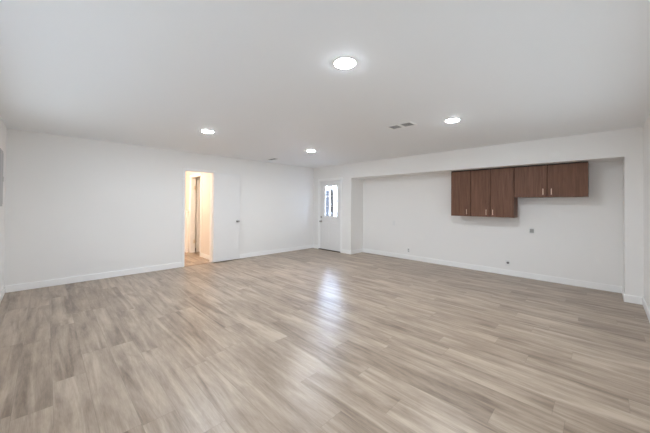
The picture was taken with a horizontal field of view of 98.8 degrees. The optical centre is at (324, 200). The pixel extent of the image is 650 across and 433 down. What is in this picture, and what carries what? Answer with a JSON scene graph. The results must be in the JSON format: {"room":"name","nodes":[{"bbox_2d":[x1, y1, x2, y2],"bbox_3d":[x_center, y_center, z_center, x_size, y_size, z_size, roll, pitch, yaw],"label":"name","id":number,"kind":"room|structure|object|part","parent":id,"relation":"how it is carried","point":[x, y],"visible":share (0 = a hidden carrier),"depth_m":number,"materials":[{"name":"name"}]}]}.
{"room":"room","nodes":[
{"label":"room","id":0,"kind":"room"},
{"bbox_2d":[0,117,6,292],"bbox_3d":[-2.419,0.161,1.729,6.897,2.490,0.120,0,-1,45],"label":"wall","id":1,"kind":"structure","parent":0,"point":[3,129],"depth_m":3.92,"materials":[{"name":"white paint"}]},
{"bbox_2d":[0,148,3,205],"bbox_3d":[-4.236,-0.300,3.650,0.380,0.745,0.017,0,-1,45],"label":"breaker panel","id":2,"kind":"object","parent":1,"relation":"attached to","point":[1,151],"visible":1,"depth_m":3.63,"materials":[{"name":"grey metal"}]},
{"bbox_2d":[0,286,4,302],"bbox_3d":[-2.379,1.305,1.765,6.657,0.105,0.014,0,-1,45],"label":"baseboard","id":3,"kind":"structure","parent":1,"relation":"attached to","point":[2,293],"depth_m":3.87,"materials":[{"name":"white wood"}]},
{"bbox_2d":[4,129,313,285],"bbox_3d":[-2.536,0.206,6.405,0.120,2.490,6.330,0,-1,45],"label":"wall","id":4,"kind":"structure","parent":0,"point":[74,206],"depth_m":5.03,"materials":[{"name":"white paint"}]},
{"bbox_2d":[5,244,312,292],"bbox_3d":[-2.538,1.347,6.304,0.014,0.105,6.182,0,-1,45],"label":"baseboard","id":5,"kind":"structure","parent":4,"relation":"attached to","point":[54,282],"depth_m":5.00,"materials":[{"name":"white wood"}]},
{"bbox_2d":[182,168,214,266],"bbox_3d":[-2.789,0.354,6.143,0.140,2.085,0.685,0,-1,45],"label":"trim","id":6,"kind":"structure","parent":4,"relation":"attached to","point":[184,169],"depth_m":6.14,"materials":[{"name":"white wood"}]},
{"bbox_2d":[212,172,240,261],"bbox_3d":[-2.258,0.372,6.475,0.661,2.019,0.110,1,-1,-44],"label":"door","id":7,"kind":"structure","parent":4,"relation":"in","point":[226,187],"depth_m":6.47,"materials":[{"name":"white wood"}]},
{"bbox_2d":[185,171,209,254],"bbox_3d":[-4.222,0.201,7.023,3.138,2.490,1.810,0,-1,45],"label":"wall","id":8,"kind":"structure","parent":0,"point":[205,202],"depth_m":6.88,"materials":[{"name":"beige paint"}]},
{"bbox_2d":[185,210,188,251],"bbox_3d":[-4.008,0.838,7.855,0.780,1.135,0.074,0,-1,45],"label":"trim","id":9,"kind":"structure","parent":8,"relation":"attached to","point":[186,212],"depth_m":7.61,"materials":[{"name":"wood"}]},
{"bbox_2d":[189,174,201,252],"bbox_3d":[-3.340,0.359,7.324,0.800,2.090,0.134,0,-1,45],"label":"trim","id":10,"kind":"structure","parent":8,"relation":"attached to","point":[192,197],"depth_m":7.53,"materials":[{"name":"white wood"}]},
{"bbox_2d":[193,178,199,251],"bbox_3d":[-3.284,0.394,7.814,0.038,2.008,0.740,0,-1,45],"label":"door","id":11,"kind":"structure","parent":8,"relation":"in","point":[197,241],"depth_m":7.62,"materials":[{"name":"white wood"}]},
{"bbox_2d":[185,248,208,259],"bbox_3d":[-4.187,1.343,6.969,3.018,0.105,1.570,0,-1,45],"label":"baseboard","id":12,"kind":"structure","parent":8,"relation":"attached to","point":[203,255],"depth_m":6.82,"materials":[{"name":"white wood"}]},
{"bbox_2d":[195,177,199,247],"bbox_3d":[-3.005,0.219,8.097,1.740,2.490,1.430,0,-1,45],"label":"wall","id":13,"kind":"structure","parent":0,"point":[199,177],"depth_m":8.33,"materials":[{"name":"white paint"}]},
{"bbox_2d":[0,248,649,432],"bbox_3d":[-1.115,1.399,5.249,9.795,0.001,6.731,0,-1,45],"label":"floor","id":14,"kind":"structure","parent":0,"point":[311,340],"depth_m":2.56,"materials":[{"name":"beige laminate"}]},
{"bbox_2d":[0,0,649,167],"bbox_3d":[-1.099,-1.091,5.273,10.035,0.100,6.971,0,-1,45],"label":"ceiling","id":15,"kind":"structure","parent":0,"point":[262,76],"depth_m":2.30,"materials":[{"name":"white paint"}]},
{"bbox_2d":[202,130,213,132],"bbox_3d":[-1.776,-1.050,4.238,0.180,0.012,0.180,0,-1,45],"label":"recessed light","id":16,"kind":"object","parent":15,"relation":"in","point":[204,131],"visible":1,"depth_m":4.21,"materials":[{"name":"white glass"}]},
{"bbox_2d":[333,57,356,68],"bbox_3d":[0.159,-1.057,2.149,0.180,0.012,0.180,0,-1,45],"label":"recessed light","id":17,"kind":"object","parent":15,"relation":"in","point":[343,62],"visible":1,"depth_m":2.13,"materials":[{"name":"white glass"}]},
{"bbox_2d":[386,121,417,129],"bbox_3d":[1.061,-1.036,3.845,0.380,0.008,0.210,0,-1,45],"label":"ceiling vent","id":18,"kind":"object","parent":15,"relation":"in","point":[405,124],"visible":1,"depth_m":3.83,"materials":[{"name":"white metal"}]},
{"bbox_2d":[445,118,459,122],"bbox_3d":[1.654,-1.033,3.596,0.180,0.012,0.180,0,-1,45],"label":"recessed light","id":19,"kind":"object","parent":15,"relation":"in","point":[452,119],"visible":1,"depth_m":3.57,"materials":[{"name":"white glass"}]},
{"bbox_2d":[313,127,643,296],"bbox_3d":[2.056,0.235,6.206,6.657,2.490,0.120,0,-1,45],"label":"wall","id":20,"kind":"structure","parent":0,"point":[627,144],"depth_m":4.64,"materials":[{"name":"white paint"}]},
{"bbox_2d":[319,180,339,250],"bbox_3d":[0.153,0.419,8.017,0.800,1.987,0.116,0,-1,45],"label":"door","id":21,"kind":"structure","parent":20,"relation":"in","point":[329,225],"depth_m":8.03,"materials":[{"name":"white wood"}]},
{"bbox_2d":[318,177,341,252],"bbox_3d":[0.192,0.395,8.057,0.950,2.080,0.134,0,-1,45],"label":"trim","id":22,"kind":"structure","parent":20,"relation":"attached to","point":[329,179],"depth_m":8.02,"materials":[{"name":"white wood"}]},
{"bbox_2d":[354,158,624,291],"bbox_3d":[2.749,0.237,5.966,5.229,2.490,0.520,0,-1,45],"label":"wall","id":23,"kind":"structure","parent":0,"point":[576,238],"depth_m":5.37,"materials":[{"name":"white paint"}]},
{"bbox_2d":[451,170,470,215],"bbox_3d":[2.881,-0.152,5.785,0.376,0.926,0.357,0,-1,45],"label":"upper cabinet","id":24,"kind":"object","parent":23,"relation":"attached to","point":[460,180],"visible":0.87,"depth_m":5.67,"materials":[{"name":"brown wood"}]},
{"bbox_2d":[313,244,641,304],"bbox_3d":[2.185,1.379,6.332,6.629,0.105,0.534,0,-1,45],"label":"baseboard","id":25,"kind":"structure","parent":23,"relation":"attached to","point":[612,288],"depth_m":5.25,"materials":[{"name":"white wood"}]},
{"bbox_2d":[471,167,517,217],"bbox_3d":[3.273,-0.153,5.393,0.724,0.926,0.357,0,-1,45],"label":"upper cabinet","id":26,"kind":"object","parent":23,"relation":"attached to","point":[492,189],"visible":0.98,"depth_m":5.25,"materials":[{"name":"brown wood"}]},
{"bbox_3d":[3.040,-0.144,5.427,0.341,0.898,0.019,0,-1,45],"label":"door","id":27,"kind":"part","parent":26,"relation":"part of","materials":[{"name":"brown wood"}]},
{"bbox_3d":[3.187,-0.604,5.309,0.724,0.028,0.020,0,-1,45],"label":"rail","id":28,"kind":"part","parent":26,"relation":"part of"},
{"bbox_3d":[3.296,-0.145,5.170,0.371,0.898,0.019,0,-1,45],"label":"door","id":29,"kind":"part","parent":26,"relation":"part of","materials":[{"name":"brown wood"}]},
{"bbox_2d":[505,260,509,265],"bbox_3d":[3.518,1.196,5.355,0.072,0.116,0.035,0,-1,45],"label":"wall outlet","id":30,"kind":"object","parent":23,"relation":"attached to","point":[507,262],"visible":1,"depth_m":5.36,"materials":[{"name":"white plastic"}]},
{"bbox_2d":[529,228,533,233],"bbox_3d":[3.800,0.551,5.102,0.072,0.116,0.010,0,-1,45],"label":"wall outlet","id":31,"kind":"object","parent":23,"relation":"attached to","point":[531,230],"visible":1,"depth_m":5.10,"materials":[{"name":"white plastic"}]},
{"bbox_2d":[514,161,588,197],"bbox_3d":[3.877,-0.340,4.793,0.968,0.556,0.357,0,-1,45],"label":"upper cabinet","id":32,"kind":"object","parent":23,"relation":"attached to","point":[571,179],"visible":1,"depth_m":4.65,"materials":[{"name":"brown wood"}]},
{"bbox_3d":[3.600,-0.331,4.870,0.463,0.528,0.019,0,-1,45],"label":"door","id":33,"kind":"part","parent":32,"relation":"part of","materials":[{"name":"brown wood"}]},
{"bbox_3d":[3.790,-0.606,4.706,0.968,0.028,0.020,0,-1,45],"label":"rail","id":34,"kind":"part","parent":32,"relation":"part of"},
{"bbox_3d":[3.943,-0.332,4.527,0.493,0.528,0.019,0,-1,45],"label":"door","id":35,"kind":"part","parent":32,"relation":"part of","materials":[{"name":"brown wood"}]},
{"bbox_2d":[643,114,649,309],"bbox_3d":[2.442,0.195,1.799,0.120,2.490,6.851,0,-1,45],"label":"wall","id":36,"kind":"structure","parent":0,"point":[646,128],"depth_m":3.53,"materials":[{"name":"white paint"}]},
{"bbox_2d":[642,297,649,321],"bbox_3d":[2.165,1.333,1.614,0.014,0.105,6.196,0,-1,45],"label":"baseboard","id":37,"kind":"structure","parent":36,"relation":"attached to","point":[644,304],"depth_m":3.46,"materials":[{"name":"white wood"}]},
{"label":"outside","id":38,"kind":"structure","parent":0,"visible":0},
{"bbox_3d":[0.345,1.648,16.529,13.112,0.060,12.094,0,-1,45],"label":"ground","id":39,"kind":"structure","parent":38,"visible":0},
{"bbox_2d":[326,190,333,215],"bbox_3d":[-0.647,0.523,14.601,3.000,2.140,0.150,0,-1,45],"label":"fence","id":40,"kind":"object","parent":39,"relation":"on","point":[327,191],"visible":0.08,"depth_m":13.66,"materials":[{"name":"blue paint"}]},
{"bbox_3d":[0.400,0.520,13.597,0.090,2.140,0.090,0,-1,45],"label":"post","id":41,"kind":"part","parent":40,"relation":"part of","materials":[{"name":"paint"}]},
{"bbox_2d":[329,186,331,215],"bbox_3d":[0.218,0.337,10.240,0.120,2.440,0.120,0,-1,45],"label":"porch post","id":42,"kind":"object","parent":39,"relation":"on","point":[330,187],"visible":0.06,"depth_m":10.21,"materials":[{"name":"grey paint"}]},
{"bbox_2d":[326,186,336,215],"bbox_3d":[1.292,-0.884,16.715,7.200,5.020,3.150,0,-1,45],"label":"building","id":43,"kind":"structure","parent":39,"relation":"on","point":[327,187],"depth_m":15.23,"materials":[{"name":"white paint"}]}
]}

